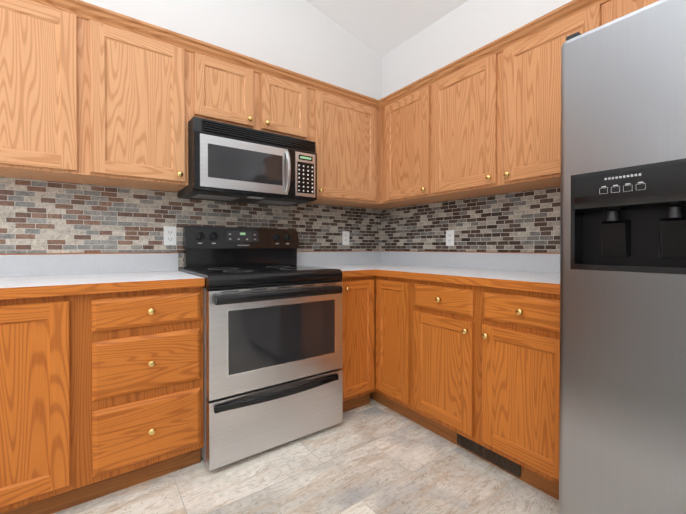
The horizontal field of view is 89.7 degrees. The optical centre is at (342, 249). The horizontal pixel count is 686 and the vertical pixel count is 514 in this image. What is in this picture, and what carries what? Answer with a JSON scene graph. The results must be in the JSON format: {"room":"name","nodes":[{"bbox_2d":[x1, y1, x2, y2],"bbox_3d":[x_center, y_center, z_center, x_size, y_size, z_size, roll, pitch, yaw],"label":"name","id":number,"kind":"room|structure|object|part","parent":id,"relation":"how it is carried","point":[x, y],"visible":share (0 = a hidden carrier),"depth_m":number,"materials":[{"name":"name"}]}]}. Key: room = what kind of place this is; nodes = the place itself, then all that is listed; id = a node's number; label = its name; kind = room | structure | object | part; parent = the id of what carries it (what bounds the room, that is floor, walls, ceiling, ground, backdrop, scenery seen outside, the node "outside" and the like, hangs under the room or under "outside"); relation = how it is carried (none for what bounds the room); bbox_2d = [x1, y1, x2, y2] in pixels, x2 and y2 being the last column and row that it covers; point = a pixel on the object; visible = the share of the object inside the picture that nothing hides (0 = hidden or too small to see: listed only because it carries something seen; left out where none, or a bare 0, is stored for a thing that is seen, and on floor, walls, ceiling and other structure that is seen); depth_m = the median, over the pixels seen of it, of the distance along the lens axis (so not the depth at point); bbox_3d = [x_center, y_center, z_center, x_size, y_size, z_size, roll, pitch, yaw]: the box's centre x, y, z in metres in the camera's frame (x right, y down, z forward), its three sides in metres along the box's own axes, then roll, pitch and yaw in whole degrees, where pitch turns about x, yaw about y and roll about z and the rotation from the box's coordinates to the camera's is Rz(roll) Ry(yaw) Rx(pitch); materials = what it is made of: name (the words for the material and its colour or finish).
{"room":"kitchen","nodes":[
{"label":"kitchen","id":0,"kind":"room"},
{"bbox_2d":[38,0,381,253],"bbox_3d":[-1.540,-0.955,1.824,4.800,4.000,0.100,0,1,-36],"label":"wall","id":1,"kind":"structure","parent":0,"point":[304,37],"depth_m":2.52,"materials":[{"name":"white paint"}]},
{"bbox_2d":[0,0,87,183],"bbox_3d":[-1.680,-0.748,1.460,0.936,0.790,0.323,0,1,-36],"label":"upper cabinet","id":2,"kind":"object","parent":1,"relation":"attached to","point":[44,43],"depth_m":1.53,"materials":[{"name":"brown wood"}]},
{"bbox_2d":[88,3,191,191],"bbox_3d":[-1.116,-0.751,1.869,0.458,0.790,0.323,0,1,-36],"label":"upper cabinet","id":3,"kind":"object","parent":1,"relation":"attached to","point":[91,94],"depth_m":1.74,"materials":[{"name":"brown wood"}]},
{"bbox_2d":[0,177,379,270],"bbox_3d":[-1.489,-0.110,1.802,4.550,0.550,0.006,0,1,-36],"label":"tile backsplash","id":4,"kind":"structure","parent":1,"relation":"attached to","point":[38,216],"depth_m":2.00,"materials":[{"name":"tile"}]},
{"bbox_2d":[164,226,175,244],"bbox_3d":[-1.056,-0.085,2.107,0.070,0.115,0.008,0,1,-36],"label":"electrical outlet","id":5,"kind":"object","parent":4,"relation":"attached to","point":[169,235],"visible":1,"depth_m":2.10,"materials":[{"name":"white plastic"}]},
{"bbox_2d":[342,231,348,244],"bbox_3d":[0.025,-0.099,2.891,0.070,0.115,0.008,0,1,-36],"label":"electrical outlet","id":6,"kind":"object","parent":4,"relation":"attached to","point":[345,237],"visible":1,"depth_m":2.89,"materials":[{"name":"white plastic"}]},
{"bbox_2d":[192,38,311,140],"bbox_3d":[-0.621,-0.930,2.226,0.763,0.438,0.323,0,1,-36],"label":"upper cabinet","id":7,"kind":"object","parent":1,"relation":"attached to","point":[229,87],"depth_m":2.07,"materials":[{"name":"brown wood"}]},
{"bbox_2d":[178,116,316,206],"bbox_3d":[-0.582,-0.512,2.174,0.754,0.388,0.447,0,1,-36],"label":"microwave","id":8,"kind":"object","parent":7,"relation":"attached to","point":[188,192],"depth_m":2.00,"materials":[{"name":"black"}]},
{"bbox_3d":[-0.482,-0.514,2.037,0.754,0.382,0.032,0,1,-36],"label":"front of the mounted microwave","id":9,"kind":"part","parent":8,"relation":"part of","materials":[{"name":"silver metal"}]},
{"bbox_3d":[-0.335,-0.479,2.103,0.021,0.250,0.041,0,1,-36],"label":"mounted microwave handle","id":10,"kind":"part","parent":8,"relation":"part of","materials":[{"name":"silver metal"}]},
{"bbox_2d":[308,78,378,206],"bbox_3d":[-0.056,-0.757,2.637,0.633,0.790,0.323,0,1,-36],"label":"upper cabinet","id":11,"kind":"object","parent":1,"relation":"attached to","point":[345,123],"depth_m":2.51,"materials":[{"name":"brown wood"}]},
{"bbox_2d":[53,398,558,513],"bbox_3d":[-0.043,1.111,-0.225,4.800,0.100,5.200,0,1,-36],"label":"floor","id":12,"kind":"structure","parent":0,"point":[373,457],"depth_m":1.55,"materials":[{"name":"tile"}]},
{"bbox_2d":[0,294,87,513],"bbox_3d":[-1.598,0.612,1.342,0.937,0.874,0.628,0,1,-36],"label":"base cabinet","id":13,"kind":"object","parent":12,"relation":"on","point":[44,448],"depth_m":1.30,"materials":[{"name":"brown wood"}]},
{"bbox_2d":[0,253,204,299],"bbox_3d":[-1.992,0.101,1.047,2.849,0.152,0.638,0,1,-36],"label":"countertop","id":14,"kind":"structure","parent":13,"relation":"on","point":[34,275],"depth_m":1.71,"materials":[{"name":"laminate"}]},
{"bbox_2d":[84,287,203,500],"bbox_3d":[-1.030,0.609,1.754,0.466,0.874,0.628,0,1,-36],"label":"base cabinet","id":15,"kind":"object","parent":12,"relation":"on","point":[101,394],"depth_m":1.49,"materials":[{"name":"brown wood"}]},
{"bbox_2d":[179,265,342,470],"bbox_3d":[-0.486,0.577,2.051,0.756,0.932,0.728,0,1,-36],"label":"stove","id":16,"kind":"object","parent":12,"relation":"on","point":[203,452],"depth_m":1.76,"materials":[{"name":"grey metal"}]},
{"bbox_2d":[183,226,298,267],"bbox_3d":[-0.652,-0.019,2.325,0.770,0.260,0.094,0,1,-36],"label":"control panel","id":17,"kind":"object","parent":16,"relation":"attached to","point":[207,247],"visible":1,"depth_m":2.28,"materials":[{"name":"black"}]},
{"bbox_3d":[-0.497,0.113,2.063,0.716,0.003,0.550,0,1,-36],"label":"glass stove top","id":18,"kind":"part","parent":16,"relation":"part of","materials":[{"name":"black glass"}]},
{"bbox_3d":[-0.504,0.150,2.073,0.756,0.072,0.666,0,1,-36],"label":"stove top","id":19,"kind":"part","parent":16,"relation":"part of","materials":[{"name":"black metal"}]},
{"bbox_3d":[-0.324,0.602,1.828,0.756,0.826,0.060,0,1,-36],"label":"stove front","id":20,"kind":"part","parent":16,"relation":"part of","materials":[{"name":"silver metal"}]},
{"bbox_3d":[-0.301,0.479,1.773,0.694,0.547,0.061,0,1,-36],"label":"stove handle","id":21,"kind":"part","parent":16,"relation":"part of","materials":[{"name":"black plastic"}]},
{"bbox_2d":[340,276,375,412],"bbox_3d":[-0.090,0.604,2.435,0.328,0.874,0.628,0,1,-36],"label":"base cabinet","id":22,"kind":"object","parent":12,"relation":"on","point":[359,293],"depth_m":2.20,"materials":[{"name":"brown wood"}]},
{"bbox_2d":[297,251,375,277],"bbox_3d":[-0.098,0.090,2.408,0.289,0.152,0.657,0,1,-36],"label":"countertop","id":23,"kind":"structure","parent":22,"relation":"on","point":[351,263],"depth_m":2.74,"materials":[{"name":"laminate"}]},
{"bbox_2d":[376,276,407,417],"bbox_3d":[0.558,0.604,2.321,0.628,0.874,0.308,0,1,-36],"label":"base cabinet","id":24,"kind":"object","parent":12,"relation":"on","point":[391,292],"depth_m":2.15,"materials":[{"name":"brown wood"}]},
{"bbox_2d":[408,279,559,499],"bbox_3d":[0.900,0.608,1.850,0.628,0.874,0.856,0,1,-36],"label":"base cabinet","id":25,"kind":"object","parent":12,"relation":"on","point":[480,365],"depth_m":1.61,"materials":[{"name":"brown wood"}]},
{"bbox_2d":[376,251,559,293],"bbox_3d":[0.616,0.092,2.221,0.648,0.152,1.797,0,1,-36],"label":"countertop","id":26,"kind":"structure","parent":25,"relation":"on","point":[535,272],"depth_m":2.07,"materials":[{"name":"laminate"}]},
{"bbox_2d":[457,433,520,477],"bbox_3d":[0.707,0.994,1.702,0.009,0.080,0.336,0,1,-36],"label":"air vent register","id":27,"kind":"object","parent":25,"relation":"attached to","point":[508,465],"visible":0.54,"depth_m":1.69,"materials":[{"name":"grey metal"}]},
{"bbox_2d":[559,0,685,513],"bbox_3d":[1.330,0.156,1.060,0.809,1.790,0.911,0,1,-36],"label":"fridge","id":28,"kind":"object","parent":12,"relation":"on","point":[572,35],"depth_m":1.05,"materials":[{"name":"grey metal"}]},
{"bbox_3d":[0.908,0.120,1.043,0.081,1.662,0.442,0,1,-36],"label":"fridge door","id":29,"kind":"part","parent":28,"relation":"part of","materials":[{"name":"silver metal"}]},
{"bbox_3d":[0.896,-0.091,1.037,0.081,0.315,0.355,0,1,-36],"label":"fridge panel","id":30,"kind":"part","parent":28,"relation":"part of","materials":[{"name":"black plastic"}]},
{"bbox_2d":[306,0,467,56],"bbox_3d":[-0.043,-2.298,-0.251,4.800,1.204,5.200,0,1,-36],"label":"ceiling","id":31,"kind":"structure","parent":0,"point":[381,28],"depth_m":2.69,"materials":[{"name":"white paint"}]},
{"bbox_2d":[382,0,571,252],"bbox_3d":[1.859,-0.950,1.139,0.100,4.000,5.000,0,1,-36],"label":"wall","id":32,"kind":"structure","parent":0,"point":[464,29],"depth_m":2.49,"materials":[{"name":"white paint"}]},
{"bbox_2d":[357,100,396,209],"bbox_3d":[0.333,-0.759,2.882,0.323,0.790,0.384,0,1,-36],"label":"upper cabinet","id":33,"kind":"object","parent":32,"relation":"attached to","point":[376,206],"depth_m":2.71,"materials":[{"name":"brown wood"}]},
{"bbox_2d":[381,77,450,207],"bbox_3d":[0.575,-0.756,2.548,0.323,0.790,0.441,0,1,-36],"label":"upper cabinet","id":34,"kind":"object","parent":32,"relation":"attached to","point":[403,110],"depth_m":2.48,"materials":[{"name":"brown wood"}]},
{"bbox_2d":[380,186,559,252],"bbox_3d":[0.901,-0.188,2.376,0.006,0.403,1.830,0,1,-36],"label":"tile backsplash","id":35,"kind":"structure","parent":32,"relation":"attached to","point":[528,221],"depth_m":2.33,"materials":[{"name":"tile"}]},
{"bbox_2d":[446,230,453,245],"bbox_3d":[0.783,-0.086,2.527,0.008,0.115,0.070,0,1,-36],"label":"electrical outlet","id":36,"kind":"object","parent":35,"relation":"attached to","point":[449,237],"visible":1,"depth_m":2.52,"materials":[{"name":"white plastic"}]},
{"bbox_2d":[425,0,612,199],"bbox_3d":[0.989,-0.752,1.976,0.323,0.790,0.972,0,1,-36],"label":"upper cabinet","id":37,"kind":"object","parent":32,"relation":"attached to","point":[485,120],"depth_m":1.89,"materials":[{"name":"brown wood"}]},
{"bbox_2d":[613,0,658,19],"bbox_3d":[1.554,-0.946,1.196,0.323,0.390,0.951,0,1,-36],"label":"upper cabinet","id":38,"kind":"object","parent":32,"relation":"attached to","point":[621,8],"depth_m":1.44,"materials":[{"name":"brown wood"}]}
]}

